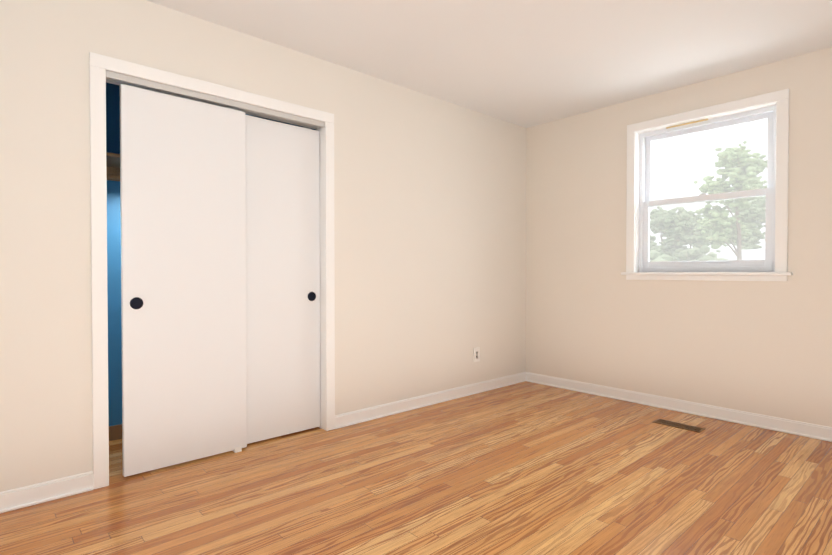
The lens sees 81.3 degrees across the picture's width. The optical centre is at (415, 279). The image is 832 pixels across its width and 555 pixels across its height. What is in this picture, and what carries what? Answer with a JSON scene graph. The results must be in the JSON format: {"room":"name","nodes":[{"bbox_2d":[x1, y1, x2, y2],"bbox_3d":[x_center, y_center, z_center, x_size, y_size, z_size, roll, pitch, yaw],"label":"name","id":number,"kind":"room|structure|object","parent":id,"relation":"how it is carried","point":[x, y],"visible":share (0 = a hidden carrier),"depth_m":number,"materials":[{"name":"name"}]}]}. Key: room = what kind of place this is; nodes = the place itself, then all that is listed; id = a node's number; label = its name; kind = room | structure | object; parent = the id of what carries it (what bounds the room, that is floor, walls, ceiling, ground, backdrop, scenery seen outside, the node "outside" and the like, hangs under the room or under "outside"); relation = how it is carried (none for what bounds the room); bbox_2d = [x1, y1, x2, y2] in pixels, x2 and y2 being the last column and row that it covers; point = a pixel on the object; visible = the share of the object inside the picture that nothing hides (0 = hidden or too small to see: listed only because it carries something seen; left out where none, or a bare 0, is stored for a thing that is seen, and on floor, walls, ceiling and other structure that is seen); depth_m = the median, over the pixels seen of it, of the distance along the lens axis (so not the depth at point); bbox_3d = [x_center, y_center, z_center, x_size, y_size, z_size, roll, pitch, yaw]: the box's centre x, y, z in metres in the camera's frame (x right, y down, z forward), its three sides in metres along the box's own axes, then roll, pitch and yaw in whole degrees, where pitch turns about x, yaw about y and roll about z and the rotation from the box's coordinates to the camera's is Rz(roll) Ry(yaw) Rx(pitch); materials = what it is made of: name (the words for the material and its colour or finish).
{"room":"empty bedroom","nodes":[
{"label":"empty bedroom","id":0,"kind":"room"},
{"bbox_2d":[106,83,315,425],"bbox_3d":[-1.369,-0.215,3.133,2.560,2.440,0.700,-1,1,-42],"label":"wall","id":1,"kind":"structure","parent":0,"point":[114,264],"depth_m":3.03,"materials":[{"name":"blue paint"}]},
{"bbox_2d":[106,152,119,180],"bbox_3d":[-1.436,-0.648,3.202,2.400,0.136,0.340,-1,1,-42],"label":"closet shelf","id":2,"kind":"object","parent":1,"relation":"attached to","point":[113,166],"depth_m":2.85,"materials":[{"name":"brown wood"}]},
{"bbox_2d":[109,424,121,440],"bbox_3d":[-1.544,0.957,3.344,2.400,0.090,0.014,-1,1,-42],"label":"baseboard","id":3,"kind":"structure","parent":1,"relation":"attached to","point":[115,432],"depth_m":3.03,"materials":[{"name":"brown wood"}]},
{"bbox_2d":[0,0,525,491],"bbox_3d":[-0.687,-0.216,3.196,4.920,2.440,0.115,-1,1,-42],"label":"wall","id":4,"kind":"structure","parent":0,"point":[430,234],"depth_m":3.18,"materials":[{"name":"beige paint"}]},
{"bbox_2d":[0,471,93,512],"bbox_3d":[-1.944,0.976,1.992,1.040,0.088,0.023,-1,1,-42],"label":"baseboard","id":5,"kind":"structure","parent":4,"relation":"attached to","point":[27,496],"depth_m":2.22,"materials":[{"name":"white wood"}]},
{"bbox_2d":[120,84,246,476],"bbox_3d":[-1.249,0.003,2.662,0.637,1.992,0.039,-1,1,-42],"label":"sliding door","id":6,"kind":"structure","parent":4,"relation":"in","point":[183,259],"depth_m":2.62,"materials":[{"name":"white wood"}]},
{"bbox_2d":[89,52,334,488],"bbox_3d":[-1.053,-0.041,2.783,1.360,2.100,0.016,-1,1,-42],"label":"trim","id":7,"kind":"structure","parent":4,"relation":"attached to","point":[99,65],"depth_m":2.36,"materials":[{"name":"white wood"}]},
{"bbox_2d":[106,70,324,128],"bbox_3d":[-1.097,-1.014,2.819,1.238,0.034,0.100,-1,1,-42],"label":"track rail","id":8,"kind":"object","parent":4,"relation":"attached to","point":[115,78],"visible":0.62,"depth_m":2.73,"materials":[{"name":"metal"}]},
{"bbox_2d":[245,115,319,443],"bbox_3d":[-0.891,-0.002,3.047,0.638,1.992,0.039,-1,1,-42],"label":"sliding door","id":9,"kind":"structure","parent":4,"relation":"in","point":[283,271],"depth_m":3.07,"materials":[{"name":"white wood"}]},
{"bbox_2d":[316,122,325,429],"bbox_3d":[-1.097,-0.021,2.832,1.280,2.060,0.115,-1,1,-42],"label":"door frame","id":10,"kind":"structure","parent":4,"relation":"attached to","point":[321,130],"depth_m":3.23,"materials":[{"name":"white wood"}]},
{"bbox_2d":[335,372,527,428],"bbox_3d":[0.249,0.950,3.957,2.130,0.088,0.023,-1,1,-42],"label":"baseboard","id":11,"kind":"structure","parent":4,"relation":"attached to","point":[371,413],"depth_m":3.78,"materials":[{"name":"white wood"}]},
{"bbox_2d":[473,347,479,361],"bbox_3d":[0.528,0.656,4.215,0.080,0.124,0.008,-1,1,-42],"label":"wall outlet","id":12,"kind":"object","parent":4,"relation":"attached to","point":[476,354],"visible":1,"depth_m":4.21,"materials":[{"name":"plastic"}]},
{"bbox_2d":[0,381,831,554],"bbox_3d":[0.305,1.078,2.105,4.920,0.120,4.560,-1,1,-42],"label":"floor","id":13,"kind":"structure","parent":0,"point":[526,468],"depth_m":2.31,"materials":[{"name":"brown wood"}]},
{"bbox_2d":[233,446,241,452],"bbox_3d":[-1.072,0.994,2.869,0.040,0.030,0.106,-1,1,-42],"label":"floor guide","id":14,"kind":"object","parent":13,"relation":"on","point":[237,449],"visible":0.56,"depth_m":2.83,"materials":[{"name":"plastic"}]},
{"bbox_2d":[653,419,704,432],"bbox_3d":[1.795,0.997,3.319,0.110,0.011,0.300,-1,1,-42],"label":"floor vent","id":15,"kind":"object","parent":13,"relation":"in","point":[680,425],"visible":1,"depth_m":3.31,"materials":[{"name":"brown metal"}]},
{"bbox_2d":[146,0,831,127],"bbox_3d":[0.305,-1.481,2.072,4.920,0.120,4.560,-1,1,-42],"label":"ceiling","id":16,"kind":"structure","parent":0,"point":[527,63],"depth_m":2.91,"materials":[{"name":"paint"}]},
{"bbox_2d":[526,47,831,426],"bbox_3d":[2.308,-0.219,3.420,0.160,2.440,3.550,-1,1,-42],"label":"wall","id":17,"kind":"structure","parent":0,"point":[594,316],"depth_m":3.68,"materials":[{"name":"beige paint"}]},
{"bbox_2d":[528,372,831,441],"bbox_3d":[2.226,0.958,3.389,0.023,0.088,3.510,-1,1,-42],"label":"baseboard","id":18,"kind":"structure","parent":17,"relation":"attached to","point":[815,431],"depth_m":3.57,"materials":[{"name":"white wood"}]},
{"bbox_2d":[621,272,792,280],"bbox_3d":[2.081,-0.021,3.569,0.113,0.060,1.116,-1,1,-42],"label":"window sill","id":19,"kind":"structure","parent":17,"relation":"attached to","point":[742,276],"depth_m":3.48,"materials":[{"name":"white wood"}]},
{"bbox_2d":[626,88,788,271],"bbox_3d":[2.124,-0.647,3.600,0.166,1.192,1.060,-1,1,-42],"label":"window unit","id":20,"kind":"structure","parent":17,"relation":"in","point":[646,203],"depth_m":3.54,"materials":[{"name":"plastic"}]},
{"label":"outside","id":21,"kind":"structure","parent":0,"visible":0},
{"bbox_3d":[51.546,1.245,49.948,135.230,0.300,160.000,-1,1,-42],"label":"lawn","id":22,"kind":"structure","parent":21,"visible":0},
{"bbox_2d":[650,250,671,260],"bbox_3d":[10.521,0.054,22.078,2.883,2.830,2.680,-1,1,-42],"label":"bush","id":23,"kind":"object","parent":22,"relation":"on","point":[656,253],"depth_m":21.81,"materials":[{"name":"green plant"}]},
{"bbox_2d":[650,206,682,249],"bbox_3d":[20.284,-2.344,39.498,5.676,7.165,4.249,-1,1,-42],"label":"tree","id":24,"kind":"object","parent":22,"relation":"on","point":[653,216],"depth_m":38.52,"materials":[{"name":"green plant"}]},
{"bbox_2d":[650,207,712,260],"bbox_3d":[15.836,-1.410,28.037,3.509,5.587,4.261,-1,1,-42],"label":"tree","id":25,"kind":"object","parent":22,"relation":"on","point":[687,216],"depth_m":27.74,"materials":[{"name":"green plant"}]},
{"bbox_2d":[679,245,727,260],"bbox_3d":[14.272,-0.142,24.378,2.913,3.161,3.098,-1,1,-42],"label":"bush","id":26,"kind":"object","parent":22,"relation":"on","point":[693,255],"depth_m":24.56,"materials":[{"name":"green plant"}]},
{"bbox_2d":[694,141,766,259],"bbox_3d":[13.353,-2.127,20.443,3.201,7.215,2.963,-1,1,-42],"label":"tree","id":27,"kind":"object","parent":22,"relation":"on","point":[745,157],"depth_m":20.18,"materials":[{"name":"green plant"}]},
{"bbox_2d":[710,249,764,259],"bbox_3d":[26.402,-0.476,35.450,6.700,3.520,8.600,-1,1,-42],"label":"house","id":28,"kind":"structure","parent":22,"relation":"on","point":[743,252],"depth_m":35.99,"materials":[{"name":"white"}]},
{"bbox_2d":[727,196,765,249],"bbox_3d":[30.348,-3.551,44.156,5.607,9.466,4.739,-1,1,-42],"label":"trees","id":29,"kind":"object","parent":22,"relation":"on","point":[753,221],"depth_m":42.41,"materials":[{"name":"green plant"}]}
]}

